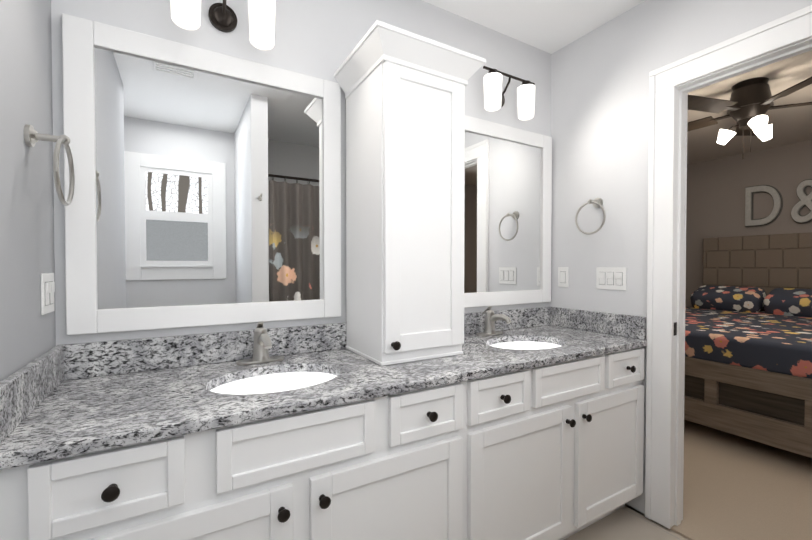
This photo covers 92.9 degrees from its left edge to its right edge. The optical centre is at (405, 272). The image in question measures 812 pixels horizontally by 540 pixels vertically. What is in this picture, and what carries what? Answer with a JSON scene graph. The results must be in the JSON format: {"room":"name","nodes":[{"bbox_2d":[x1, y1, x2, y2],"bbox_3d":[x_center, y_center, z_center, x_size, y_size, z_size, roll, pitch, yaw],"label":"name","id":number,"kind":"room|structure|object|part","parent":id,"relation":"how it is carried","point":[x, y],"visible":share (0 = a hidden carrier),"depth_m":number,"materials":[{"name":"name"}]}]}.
{"room":"bathroom","nodes":[
{"label":"bathroom","id":0,"kind":"room"},
{"bbox_2d":[0,0,55,380],"bbox_3d":[-0.514,-0.032,0.000,0.220,2.500,2.640,-1,1,-30],"label":"wall","id":1,"kind":"structure","parent":0,"point":[27,328],"depth_m":0.97,"materials":[{"name":"paint"}]},
{"bbox_2d":[0,344,63,443],"bbox_3d":[-0.926,0.283,0.951,0.021,0.109,0.540,-1,1,-30],"label":"backsplash","id":2,"kind":"structure","parent":1,"relation":"attached to","point":[23,391],"depth_m":0.91,"materials":[{"name":"grey stone"}]},
{"bbox_2d":[40,273,54,314],"bbox_3d":[-1.038,0.060,1.122,0.010,0.116,0.116,-1,1,-30],"label":"light switch","id":3,"kind":"object","parent":1,"relation":"attached to","point":[47,291],"visible":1,"depth_m":1.10,"materials":[{"name":"white plastic"}]},
{"bbox_2d":[24,124,74,205],"bbox_3d":[-0.932,-0.278,1.009,0.085,0.200,0.175,-1,1,-30],"label":"towel ring","id":4,"kind":"object","parent":1,"relation":"attached to","point":[32,136],"visible":0.98,"depth_m":0.99,"materials":[{"name":"silver metal"}]},
{"bbox_2d":[51,0,550,344],"bbox_3d":[-0.150,-0.060,1.814,2.485,2.500,0.120,-1,1,-30],"label":"wall","id":5,"kind":"structure","parent":0,"point":[320,39],"depth_m":1.60,"materials":[{"name":"paint"}]},
{"bbox_2d":[62,13,340,334],"bbox_3d":[-0.668,-0.302,1.419,0.896,0.985,0.026,-1,1,-30],"label":"mirror","id":6,"kind":"object","parent":5,"relation":"attached to","point":[207,187],"visible":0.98,"depth_m":1.36,"materials":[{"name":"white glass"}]},
{"bbox_2d":[170,0,275,50],"bbox_3d":[-0.637,-0.919,1.358,0.360,0.211,0.148,-1,1,-30],"label":"sconce","id":7,"kind":"object","parent":5,"relation":"attached to","point":[185,14],"visible":1,"depth_m":1.36,"materials":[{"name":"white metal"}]},
{"bbox_2d":[64,306,551,379],"bbox_3d":[-0.098,0.270,1.764,2.274,0.109,0.021,-1,1,-30],"label":"backsplash","id":8,"kind":"structure","parent":5,"relation":"attached to","point":[102,358],"depth_m":1.41,"materials":[{"name":"grey stone"}]},
{"bbox_2d":[464,115,551,307],"bbox_3d":[0.472,-0.312,2.089,0.911,0.985,0.026,-1,1,-30],"label":"mirror","id":9,"kind":"object","parent":5,"relation":"attached to","point":[507,214],"visible":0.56,"depth_m":2.13,"materials":[{"name":"silver glass"}]},
{"bbox_2d":[483,66,535,120],"bbox_3d":[0.533,-0.930,2.045,0.360,0.211,0.148,-1,1,-30],"label":"sconce","id":10,"kind":"object","parent":5,"relation":"attached to","point":[494,99],"visible":1,"depth_m":2.01,"materials":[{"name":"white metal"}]},
{"bbox_2d":[422,0,811,163],"bbox_3d":[1.543,-1.369,2.371,6.190,0.100,5.800,-1,1,-30],"label":"ceiling","id":11,"kind":"structure","parent":0,"point":[791,125],"depth_m":2.39,"materials":[{"name":"grey paint"}]},
{"bbox_2d":[687,77,811,151],"bbox_3d":[2.392,-1.065,2.747,1.292,0.520,1.243,-1,1,-30],"label":"ceiling fan","id":12,"kind":"object","parent":11,"relation":"hanging from","point":[748,105],"visible":0.96,"depth_m":2.64,"materials":[{"name":"brown wood"}]},
{"bbox_2d":[564,506,687,539],"bbox_3d":[0.475,1.258,0.670,2.585,0.100,2.760,-1,1,-30],"label":"floor","id":13,"kind":"structure","parent":0,"point":[625,523],"depth_m":1.78,"materials":[{"name":"tile"}]},
{"bbox_2d":[0,344,646,539],"bbox_3d":[0.050,0.777,1.521,2.272,0.835,0.601,-1,1,-30],"label":"bathroom vanity","id":14,"kind":"object","parent":13,"relation":"on","point":[408,398],"depth_m":1.15,"materials":[{"name":"white wood"}]},
{"bbox_2d":[0,324,646,463],"bbox_3d":[0.043,0.344,1.526,2.274,0.029,0.577,-1,1,-30],"label":"countertop","id":15,"kind":"structure","parent":14,"relation":"on","point":[89,411],"depth_m":1.14,"materials":[{"name":"grey stone"}]},
{"bbox_2d":[236,322,287,363],"bbox_3d":[-0.511,0.256,1.382,0.168,0.148,0.195,-1,1,-30],"label":"faucet","id":16,"kind":"object","parent":15,"relation":"on","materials":[{"name":"silver metal"}]},
{"bbox_2d":[208,364,343,399],"bbox_3d":[-0.411,0.432,1.233,0.444,0.163,0.344,-1,1,-30],"label":"sink","id":17,"kind":"object","parent":15,"relation":"in","point":[244,383],"depth_m":1.37,"materials":[{"name":"white ceramic"}]},
{"bbox_2d":[472,306,515,335],"bbox_3d":[0.459,0.248,1.952,0.168,0.148,0.195,-1,1,-30],"label":"faucet","id":18,"kind":"object","parent":15,"relation":"on","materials":[{"name":"silver metal"}]},
{"bbox_2d":[484,336,559,351],"bbox_3d":[0.559,0.423,1.803,0.444,0.163,0.344,-1,1,-30],"label":"sink","id":19,"kind":"object","parent":15,"relation":"in","point":[518,343],"depth_m":1.97,"materials":[{"name":"white ceramic"}]},
{"bbox_2d":[550,0,811,514],"bbox_3d":[1.584,-0.051,1.232,0.085,2.500,2.640,-1,1,-30],"label":"wall","id":20,"kind":"structure","parent":0,"point":[600,109],"depth_m":1.99,"materials":[{"name":"paint"}]},
{"bbox_2d":[558,267,568,286],"bbox_3d":[0.923,0.028,2.265,0.008,0.116,0.070,-1,1,-30],"label":"light switch","id":21,"kind":"object","parent":20,"relation":"attached to","point":[563,276],"visible":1,"depth_m":2.26,"materials":[{"name":"white plastic"}]},
{"bbox_2d":[575,198,605,234],"bbox_3d":[0.999,-0.301,2.056,0.085,0.200,0.175,-1,1,-30],"label":"towel ring","id":22,"kind":"object","parent":20,"relation":"attached to","point":[597,202],"visible":1,"depth_m":2.05,"materials":[{"name":"silver metal"}]},
{"bbox_2d":[552,308,645,339],"bbox_3d":[1.016,0.265,2.092,0.021,0.109,0.540,-1,1,-30],"label":"backsplash","id":23,"kind":"structure","parent":20,"relation":"attached to","point":[615,324],"depth_m":2.04,"materials":[{"name":"grey stone"}]},
{"bbox_2d":[596,267,626,289],"bbox_3d":[1.069,0.032,2.015,0.010,0.116,0.162,-1,1,-30],"label":"light switch","id":24,"kind":"object","parent":20,"relation":"attached to","point":[611,278],"visible":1,"depth_m":2.01,"materials":[{"name":"white plastic"}]},
{"bbox_2d":[645,5,811,528],"bbox_3d":[1.470,0.119,1.431,0.138,2.128,1.037,-1,1,-30],"label":"door frame","id":25,"kind":"structure","parent":20,"relation":"attached to","point":[665,81],"depth_m":1.78,"materials":[{"name":"white wood"}]},
{"bbox_2d":[674,322,676,335],"bbox_3d":[1.240,0.260,1.777,0.025,0.060,0.002,-1,1,-30],"label":"strike plate","id":26,"kind":"object","parent":25,"relation":"attached to","point":[675,328],"visible":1,"depth_m":1.78,"materials":[{"name":"brown metal"}]},
{"bbox_2d":[625,420,811,539],"bbox_3d":[2.621,1.215,3.044,3.690,0.112,5.800,-1,1,-30],"label":"floor","id":27,"kind":"structure","parent":0,"point":[735,487],"depth_m":2.08,"materials":[{"name":"beige carpet"}]},
{"bbox_2d":[684,232,811,457],"bbox_3d":[3.116,0.384,3.255,2.361,1.543,2.085,-1,1,-30],"label":"bed","id":28,"kind":"object","parent":27,"relation":"on","point":[748,344],"visible":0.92,"depth_m":2.75,"materials":[{"name":"black fabric"}]},
{"bbox_3d":[3.061,0.882,3.233,2.235,0.548,2.080,-1,1,-30],"label":"frame","id":29,"kind":"part","parent":28,"relation":"part of","materials":[{"name":"brown wood"}]},
{"bbox_3d":[3.070,0.523,3.233,2.203,0.200,2.026,-1,1,-30],"label":"mattress","id":30,"kind":"part","parent":28,"relation":"part of","materials":[{"name":"fabric"}]},
{"bbox_3d":[4.100,0.332,3.783,0.129,1.455,2.000,-1,1,-30],"label":"headboard","id":31,"kind":"part","parent":28,"relation":"part of","materials":[{"name":"wood"}]},
{"bbox_2d":[685,140,811,306],"bbox_3d":[4.160,-0.093,3.928,0.120,2.500,5.800,-1,1,-30],"label":"wall","id":32,"kind":"structure","parent":0,"point":[715,198],"depth_m":4.42,"materials":[{"name":"paint"}]},
{"bbox_2d":[745,185,782,226],"bbox_3d":[3.893,-0.733,4.206,0.052,0.449,0.307,-1,1,-30],"label":"sign","id":33,"kind":"object","parent":32,"relation":"attached to","point":[775,194],"visible":1,"depth_m":4.21,"materials":[{"name":"metal"}]},
{"bbox_2d":[791,179,811,223],"bbox_3d":[4.083,-0.721,3.884,0.052,0.446,0.302,-1,1,-30],"label":"sign","id":34,"kind":"object","parent":32,"relation":"attached to","point":[804,197],"visible":1,"depth_m":3.92,"materials":[{"name":"metal"}]}
]}

